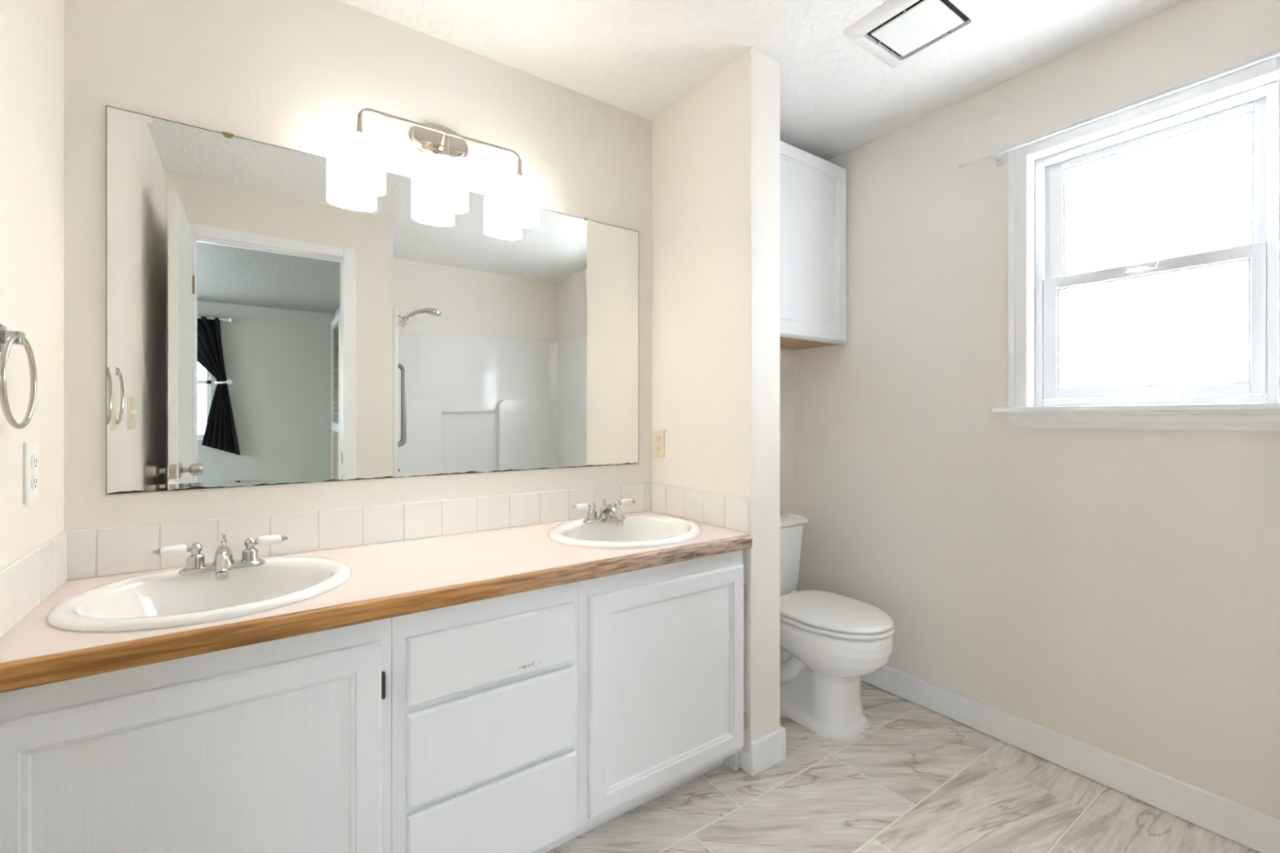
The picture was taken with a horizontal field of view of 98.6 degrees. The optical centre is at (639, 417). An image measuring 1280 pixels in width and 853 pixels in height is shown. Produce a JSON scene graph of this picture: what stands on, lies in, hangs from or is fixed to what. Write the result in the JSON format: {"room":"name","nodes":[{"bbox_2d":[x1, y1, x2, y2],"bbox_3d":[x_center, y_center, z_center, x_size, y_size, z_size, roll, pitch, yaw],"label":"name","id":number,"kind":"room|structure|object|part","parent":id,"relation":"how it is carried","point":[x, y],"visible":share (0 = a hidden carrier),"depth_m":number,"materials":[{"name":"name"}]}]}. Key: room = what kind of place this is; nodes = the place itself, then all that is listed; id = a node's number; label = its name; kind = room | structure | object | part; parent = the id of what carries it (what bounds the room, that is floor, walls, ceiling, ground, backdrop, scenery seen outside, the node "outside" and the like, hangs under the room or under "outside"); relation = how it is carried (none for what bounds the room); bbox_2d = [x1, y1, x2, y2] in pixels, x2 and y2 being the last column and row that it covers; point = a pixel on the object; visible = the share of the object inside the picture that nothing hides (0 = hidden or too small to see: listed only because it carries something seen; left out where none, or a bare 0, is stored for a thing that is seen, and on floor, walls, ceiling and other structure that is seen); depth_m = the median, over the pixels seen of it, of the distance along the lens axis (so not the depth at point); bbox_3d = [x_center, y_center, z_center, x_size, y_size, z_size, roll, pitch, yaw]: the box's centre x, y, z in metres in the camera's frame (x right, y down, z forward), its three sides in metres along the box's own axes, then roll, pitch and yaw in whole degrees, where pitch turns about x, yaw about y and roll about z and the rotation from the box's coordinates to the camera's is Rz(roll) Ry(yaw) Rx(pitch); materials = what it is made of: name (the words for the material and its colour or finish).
{"room":"bathroom","nodes":[
{"label":"bathroom","id":0,"kind":"room"},
{"bbox_2d":[0,0,63,569],"bbox_3d":[-0.817,-0.024,0.462,0.100,2.330,1.855,0,0,-35],"label":"wall","id":1,"kind":"structure","parent":0,"point":[32,31],"depth_m":1.08,"materials":[{"name":"beige paint"}]},
{"bbox_2d":[0,324,37,429],"bbox_3d":[-1.058,-0.069,0.922,0.034,0.176,0.161,0,0,-35],"label":"towel ring","id":2,"kind":"object","parent":1,"relation":"attached to","point":[7,338],"visible":1,"depth_m":0.91,"materials":[{"name":"silver metal"}]},
{"bbox_2d":[23,440,39,504],"bbox_3d":[-1.170,0.104,1.060,0.008,0.117,0.068,0,0,-35],"label":"wall outlet","id":3,"kind":"object","parent":1,"relation":"attached to","point":[31,449],"visible":1,"depth_m":1.05,"materials":[{"name":"white plastic"}]},
{"bbox_2d":[31,454,38,469],"bbox_3d":[-1.170,0.085,1.060,0.008,0.028,0.033,0,0,-35],"label":"receptacle","id":4,"kind":"object","parent":3,"relation":"attached to","point":[34,458],"depth_m":1.06,"materials":[{"name":"white plastic"}]},
{"bbox_2d":[31,474,38,489],"bbox_3d":[-1.170,0.123,1.060,0.008,0.028,0.033,0,0,-35],"label":"receptacle","id":5,"kind":"object","parent":3,"relation":"attached to","point":[34,477],"depth_m":1.06,"materials":[{"name":"white plastic"}]},
{"bbox_2d":[0,531,66,638],"bbox_3d":[-1.146,0.314,1.025,0.007,0.112,0.541,0,0,-35],"label":"tile backsplash","id":6,"kind":"structure","parent":1,"relation":"attached to","point":[25,583],"depth_m":1.04,"materials":[{"name":"white tile"}]},
{"bbox_2d":[63,0,794,531],"bbox_3d":[-0.304,-0.024,2.016,2.725,2.330,0.100,0,0,-35],"label":"wall","id":7,"kind":"structure","parent":0,"point":[291,74],"depth_m":1.51,"materials":[{"name":"beige paint"}]},
{"bbox_2d":[63,482,652,581],"bbox_3d":[-0.629,0.314,1.723,1.655,0.112,0.007,0,0,-35],"label":"tile backsplash","id":8,"kind":"structure","parent":7,"relation":"attached to","point":[119,550],"depth_m":1.55,"materials":[{"name":"white tile"}]},
{"bbox_2d":[106,105,639,494],"bbox_3d":[-0.626,-0.275,1.722,1.518,0.914,0.012,0,0,-35],"label":"wall mirror","id":9,"kind":"object","parent":7,"relation":"attached to","point":[269,322],"visible":0.98,"depth_m":1.56,"materials":[{"name":"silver mirror"}]},
{"bbox_2d":[332,107,539,228],"bbox_3d":[-0.595,-0.777,1.676,0.603,0.281,0.122,0,0,-35],"label":"vanity light","id":10,"kind":"object","parent":7,"relation":"attached to","point":[358,157],"visible":1,"depth_m":1.63,"materials":[{"name":"white glass"}]},
{"bbox_3d":[-0.778,-0.705,1.527,0.133,0.137,0.088,0,0,-35],"label":"lamp shade","id":11,"kind":"part","parent":10,"relation":"part of","materials":[{"name":"white glass"}]},
{"bbox_3d":[-0.604,-0.848,1.689,0.020,0.037,0.062,0,0,-35],"label":"arm","id":12,"kind":"part","parent":10,"relation":"part of","materials":[{"name":"silver metal"}]},
{"bbox_3d":[-0.585,-0.705,1.662,0.133,0.137,0.088,0,0,-35],"label":"lamp shade","id":13,"kind":"part","parent":10,"relation":"part of","materials":[{"name":"white glass"}]},
{"bbox_3d":[-0.393,-0.705,1.797,0.133,0.137,0.088,0,0,-35],"label":"lamp shade","id":14,"kind":"part","parent":10,"relation":"part of","materials":[{"name":"white glass"}]},
{"bbox_2d":[779,140,846,350],"bbox_3d":[0.548,-0.718,2.365,0.729,0.775,0.304,0,0,-35],"label":"upper cabinet","id":15,"kind":"object","parent":7,"relation":"attached to","point":[813,188],"visible":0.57,"depth_m":2.32,"materials":[{"name":"white paint"}]},
{"bbox_3d":[0.537,-0.336,2.381,0.728,0.008,0.266,0,0,-35],"label":"panel","id":16,"kind":"part","parent":15,"relation":"part of","materials":[{"name":"brown wood"}]},
{"bbox_2d":[652,47,779,755],"bbox_3d":[0.258,-0.024,2.021,0.140,2.330,0.538,0,0,-35],"label":"wall partition","id":17,"kind":"structure","parent":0,"point":[716,150],"depth_m":1.84,"materials":[{"name":"beige paint"}]},
{"bbox_2d":[653,429,664,457],"bbox_3d":[0.073,0.100,2.155,0.008,0.107,0.069,0,0,-35],"label":"wall outlet","id":18,"kind":"object","parent":17,"relation":"attached to","point":[658,435],"visible":1,"depth_m":2.15,"materials":[{"name":"beige plastic"}]},
{"bbox_2d":[655,435,661,442],"bbox_3d":[0.073,0.081,2.155,0.008,0.028,0.033,0,0,-35],"label":"receptacle","id":19,"kind":"object","parent":18,"relation":"attached to","point":[658,437],"depth_m":2.15,"materials":[{"name":"beige plastic"}]},
{"bbox_2d":[655,444,661,452],"bbox_3d":[0.073,0.119,2.155,0.008,0.028,0.033,0,0,-35],"label":"receptacle","id":20,"kind":"object","parent":18,"relation":"attached to","point":[658,447],"depth_m":2.15,"materials":[{"name":"beige plastic"}]},
{"bbox_2d":[651,482,751,533],"bbox_3d":[0.200,0.314,1.975,0.007,0.112,0.532,0,0,-35],"label":"tile backsplash","id":21,"kind":"structure","parent":17,"relation":"attached to","point":[726,511],"depth_m":1.93,"materials":[{"name":"white tile"}]},
{"bbox_2d":[738,725,785,776],"bbox_3d":[0.268,1.088,2.012,0.159,0.103,0.538,0,0,-35],"label":"baseboard","id":22,"kind":"structure","parent":17,"relation":"attached to","point":[766,752],"depth_m":1.78,"materials":[{"name":"white wood"}]},
{"bbox_2d":[338,0,1186,160],"bbox_3d":[0.479,-1.228,0.901,2.725,0.080,2.825,0,0,-35],"label":"ceiling","id":23,"kind":"structure","parent":0,"point":[640,58],"depth_m":1.75,"materials":[{"name":"white paint"}]},
{"bbox_2d":[842,0,995,68],"bbox_3d":[0.835,-1.181,1.657,0.310,0.016,0.316,0,0,-35],"label":"exhaust fan","id":24,"kind":"object","parent":23,"relation":"attached to","point":[897,33],"visible":1,"depth_m":1.65,"materials":[{"name":"white plastic"}]},
{"bbox_3d":[0.835,-1.175,1.659,0.180,0.006,0.190,0,0,-35],"label":"panel","id":25,"kind":"part","parent":24,"relation":"part of","materials":[{"name":"white plastic"}]},
{"bbox_2d":[544,680,1261,852],"bbox_3d":[0.252,1.171,1.224,2.725,0.060,1.875,0,0,-35],"label":"floor","id":26,"kind":"structure","parent":0,"point":[918,779],"depth_m":1.61,"materials":[{"name":"tile"}]},
{"bbox_2d":[0,549,745,852],"bbox_3d":[-0.482,0.775,1.504,1.642,0.732,0.528,0,0,-35],"label":"vanity cabinet","id":27,"kind":"object","parent":26,"relation":"on","point":[532,721],"visible":0.97,"depth_m":1.18,"materials":[{"name":"white paint"}]},
{"bbox_3d":[-0.772,0.757,0.989,0.564,0.580,0.018,0,0,-35],"label":"door","id":28,"kind":"part","parent":27,"relation":"part of","materials":[{"name":"white paint"}]},
{"bbox_2d":[0,511,751,693],"bbox_3d":[-0.472,0.391,1.497,1.654,0.041,0.557,0,0,-35],"label":"countertop","id":29,"kind":"structure","parent":27,"relation":"on","point":[388,580],"depth_m":1.21,"materials":[{"name":"laminate"}]},
{"bbox_2d":[45,555,351,631],"bbox_3d":[-0.909,0.437,1.188,0.510,0.166,0.464,0,0,-35],"label":"oval sink","id":30,"kind":"object","parent":29,"relation":"in","point":[166,598],"visible":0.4,"depth_m":1.22,"materials":[{"name":"white ceramic"}]},
{"bbox_2d":[151,533,288,580],"bbox_3d":[-0.962,0.317,1.270,0.258,0.082,0.136,0,0,-35],"label":"centerset faucet","id":31,"kind":"object","parent":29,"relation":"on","point":[224,561],"visible":1,"depth_m":1.27,"materials":[{"name":"silver metal"}]},
{"bbox_3d":[-1.059,0.300,1.250,0.047,0.024,0.024,0,0,-35],"label":"porcelain lever","id":32,"kind":"part","parent":31,"relation":"part of","materials":[{"name":"white ceramic"}]},
{"bbox_3d":[-1.027,0.317,1.273,0.038,0.056,0.038,0,0,-35],"label":"handle","id":33,"kind":"part","parent":31,"relation":"part of","materials":[{"name":"silver metal"}]},
{"bbox_3d":[-0.985,0.349,1.302,0.164,0.012,0.056,0,0,-35],"label":"plate","id":34,"kind":"part","parent":31,"relation":"part of","materials":[{"name":"silver metal"}]},
{"bbox_3d":[-0.961,0.326,1.268,0.048,0.063,0.132,0,0,-35],"label":"spout","id":35,"kind":"part","parent":31,"relation":"part of","materials":[{"name":"silver metal"}]},
{"bbox_3d":[-0.988,0.293,1.306,0.012,0.035,0.012,0,0,-35],"label":"lift rod","id":36,"kind":"part","parent":31,"relation":"part of","materials":[{"name":"silver metal"}]},
{"bbox_3d":[-0.944,0.317,1.332,0.038,0.056,0.038,0,0,-35],"label":"handle","id":37,"kind":"part","parent":31,"relation":"part of","materials":[{"name":"silver metal"}]},
{"bbox_3d":[-0.911,0.300,1.354,0.047,0.024,0.024,0,0,-35],"label":"porcelain lever","id":38,"kind":"part","parent":31,"relation":"part of","materials":[{"name":"white ceramic"}]},
{"bbox_2d":[571,497,635,526],"bbox_3d":[-0.099,0.317,1.875,0.258,0.082,0.136,0,0,-35],"label":"centerset faucet","id":39,"kind":"object","parent":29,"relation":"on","point":[604,516],"visible":1,"depth_m":1.87,"materials":[{"name":"silver metal"}]},
{"bbox_3d":[-0.196,0.300,1.855,0.047,0.024,0.024,0,0,-35],"label":"porcelain lever","id":40,"kind":"part","parent":39,"relation":"part of","materials":[{"name":"white ceramic"}]},
{"bbox_3d":[-0.164,0.317,1.878,0.038,0.056,0.038,0,0,-35],"label":"handle","id":41,"kind":"part","parent":39,"relation":"part of","materials":[{"name":"silver metal"}]},
{"bbox_3d":[-0.124,0.293,1.911,0.012,0.035,0.012,0,0,-35],"label":"lift rod","id":42,"kind":"part","parent":39,"relation":"part of","materials":[{"name":"silver metal"}]},
{"bbox_3d":[-0.122,0.349,1.907,0.164,0.012,0.056,0,0,-35],"label":"plate","id":43,"kind":"part","parent":39,"relation":"part of","materials":[{"name":"silver metal"}]},
{"bbox_3d":[-0.098,0.326,1.873,0.048,0.063,0.132,0,0,-35],"label":"spout","id":44,"kind":"part","parent":39,"relation":"part of","materials":[{"name":"silver metal"}]},
{"bbox_3d":[-0.081,0.317,1.937,0.038,0.056,0.038,0,0,-35],"label":"handle","id":45,"kind":"part","parent":39,"relation":"part of","materials":[{"name":"silver metal"}]},
{"bbox_3d":[-0.048,0.300,1.959,0.047,0.024,0.024,0,0,-35],"label":"porcelain lever","id":46,"kind":"part","parent":39,"relation":"part of","materials":[{"name":"white ceramic"}]},
{"bbox_2d":[547,515,701,548],"bbox_3d":[-0.046,0.437,1.794,0.510,0.166,0.464,0,0,-35],"label":"oval sink","id":47,"kind":"object","parent":29,"relation":"in","point":[636,531],"visible":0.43,"depth_m":1.89,"materials":[{"name":"white ceramic"}]},
{"bbox_3d":[-0.333,0.955,1.296,0.407,0.202,0.018,0,0,-35],"label":"drawer","id":48,"kind":"part","parent":27,"relation":"part of","materials":[{"name":"white paint"}]},
{"bbox_3d":[-0.333,0.736,1.296,0.407,0.200,0.018,0,0,-35],"label":"drawer","id":49,"kind":"part","parent":27,"relation":"part of","materials":[{"name":"white paint"}]},
{"bbox_3d":[-0.333,0.545,1.296,0.407,0.144,0.018,0,0,-35],"label":"drawer","id":50,"kind":"part","parent":27,"relation":"part of","materials":[{"name":"paint"}]},
{"bbox_3d":[0.099,0.757,1.599,0.564,0.580,0.018,0,0,-35],"label":"door","id":51,"kind":"part","parent":27,"relation":"part of","materials":[{"name":"white paint"}]},
{"bbox_2d":[779,511,893,739],"bbox_3d":[0.655,0.783,2.188,0.446,0.716,0.703,0,0,-35],"label":"toilet","id":52,"kind":"object","parent":26,"relation":"on","point":[828,640],"visible":0.7,"depth_m":2.01,"materials":[{"name":"white ceramic"}]},
{"bbox_3d":[0.511,0.623,2.393,0.416,0.306,0.192,0,0,-35],"label":"tank","id":53,"kind":"part","parent":52,"relation":"part of","materials":[{"name":"white ceramic"}]},
{"bbox_3d":[0.514,0.447,2.388,0.446,0.044,0.214,0,0,-35],"label":"tank lid","id":54,"kind":"part","parent":52,"relation":"part of","materials":[{"name":"white ceramic"}]},
{"bbox_3d":[0.728,0.728,2.083,0.352,0.020,0.440,0,0,-35],"label":"lid","id":55,"kind":"part","parent":52,"relation":"part of","materials":[{"name":"white plastic"}]},
{"bbox_3d":[0.731,0.751,2.079,0.362,0.017,0.436,0,0,-35],"label":"seat","id":56,"kind":"part","parent":52,"relation":"part of","materials":[{"name":"white plastic"}]},
{"bbox_2d":[794,0,1279,819],"bbox_3d":[1.582,-0.024,1.613,0.100,2.330,2.725,0,0,-35],"label":"wall","id":57,"kind":"structure","parent":0,"point":[1114,591],"depth_m":1.90,"materials":[{"name":"beige paint"}]},
{"bbox_2d":[861,665,1279,852],"bbox_3d":[1.267,1.088,1.964,0.013,0.103,1.762,0,0,-35],"label":"baseboard","id":58,"kind":"structure","parent":57,"relation":"attached to","point":[1255,829],"depth_m":1.72,"materials":[{"name":"white wood"}]},
{"bbox_2d":[957,49,1279,168],"bbox_3d":[1.444,-0.921,1.675,0.054,0.050,0.886,0,0,-35],"label":"curtain rod","id":59,"kind":"object","parent":57,"relation":"attached to","point":[997,156],"visible":1,"depth_m":1.63,"materials":[{"name":"white plastic"}]},
{"bbox_2d":[992,48,1279,431],"bbox_3d":[1.515,-0.457,1.672,0.133,0.981,0.758,0,0,-35],"label":"window","id":60,"kind":"structure","parent":57,"relation":"in","point":[1144,239],"depth_m":1.66,"materials":[{"name":"white plastic"}]},
{"bbox_3d":[1.544,-0.265,1.685,0.003,0.351,0.450,0,0,-35],"label":"pane","id":61,"kind":"part","parent":60,"relation":"part of","materials":[{"name":"clear glass"}]},
{"bbox_3d":[1.538,-0.269,1.687,0.021,0.409,0.508,0,0,-35],"label":"sash","id":62,"kind":"part","parent":60,"relation":"part of","materials":[{"name":"white plastic"}]},
{"bbox_3d":[1.557,-0.663,1.700,0.020,0.409,0.504,0,0,-35],"label":"sash","id":63,"kind":"part","parent":60,"relation":"part of","materials":[{"name":"white plastic"}]},
{"bbox_3d":[1.566,-0.664,1.692,0.003,0.367,0.445,0,0,-35],"label":"pane","id":64,"kind":"part","parent":60,"relation":"part of","materials":[{"name":"clear glass"}]}
]}

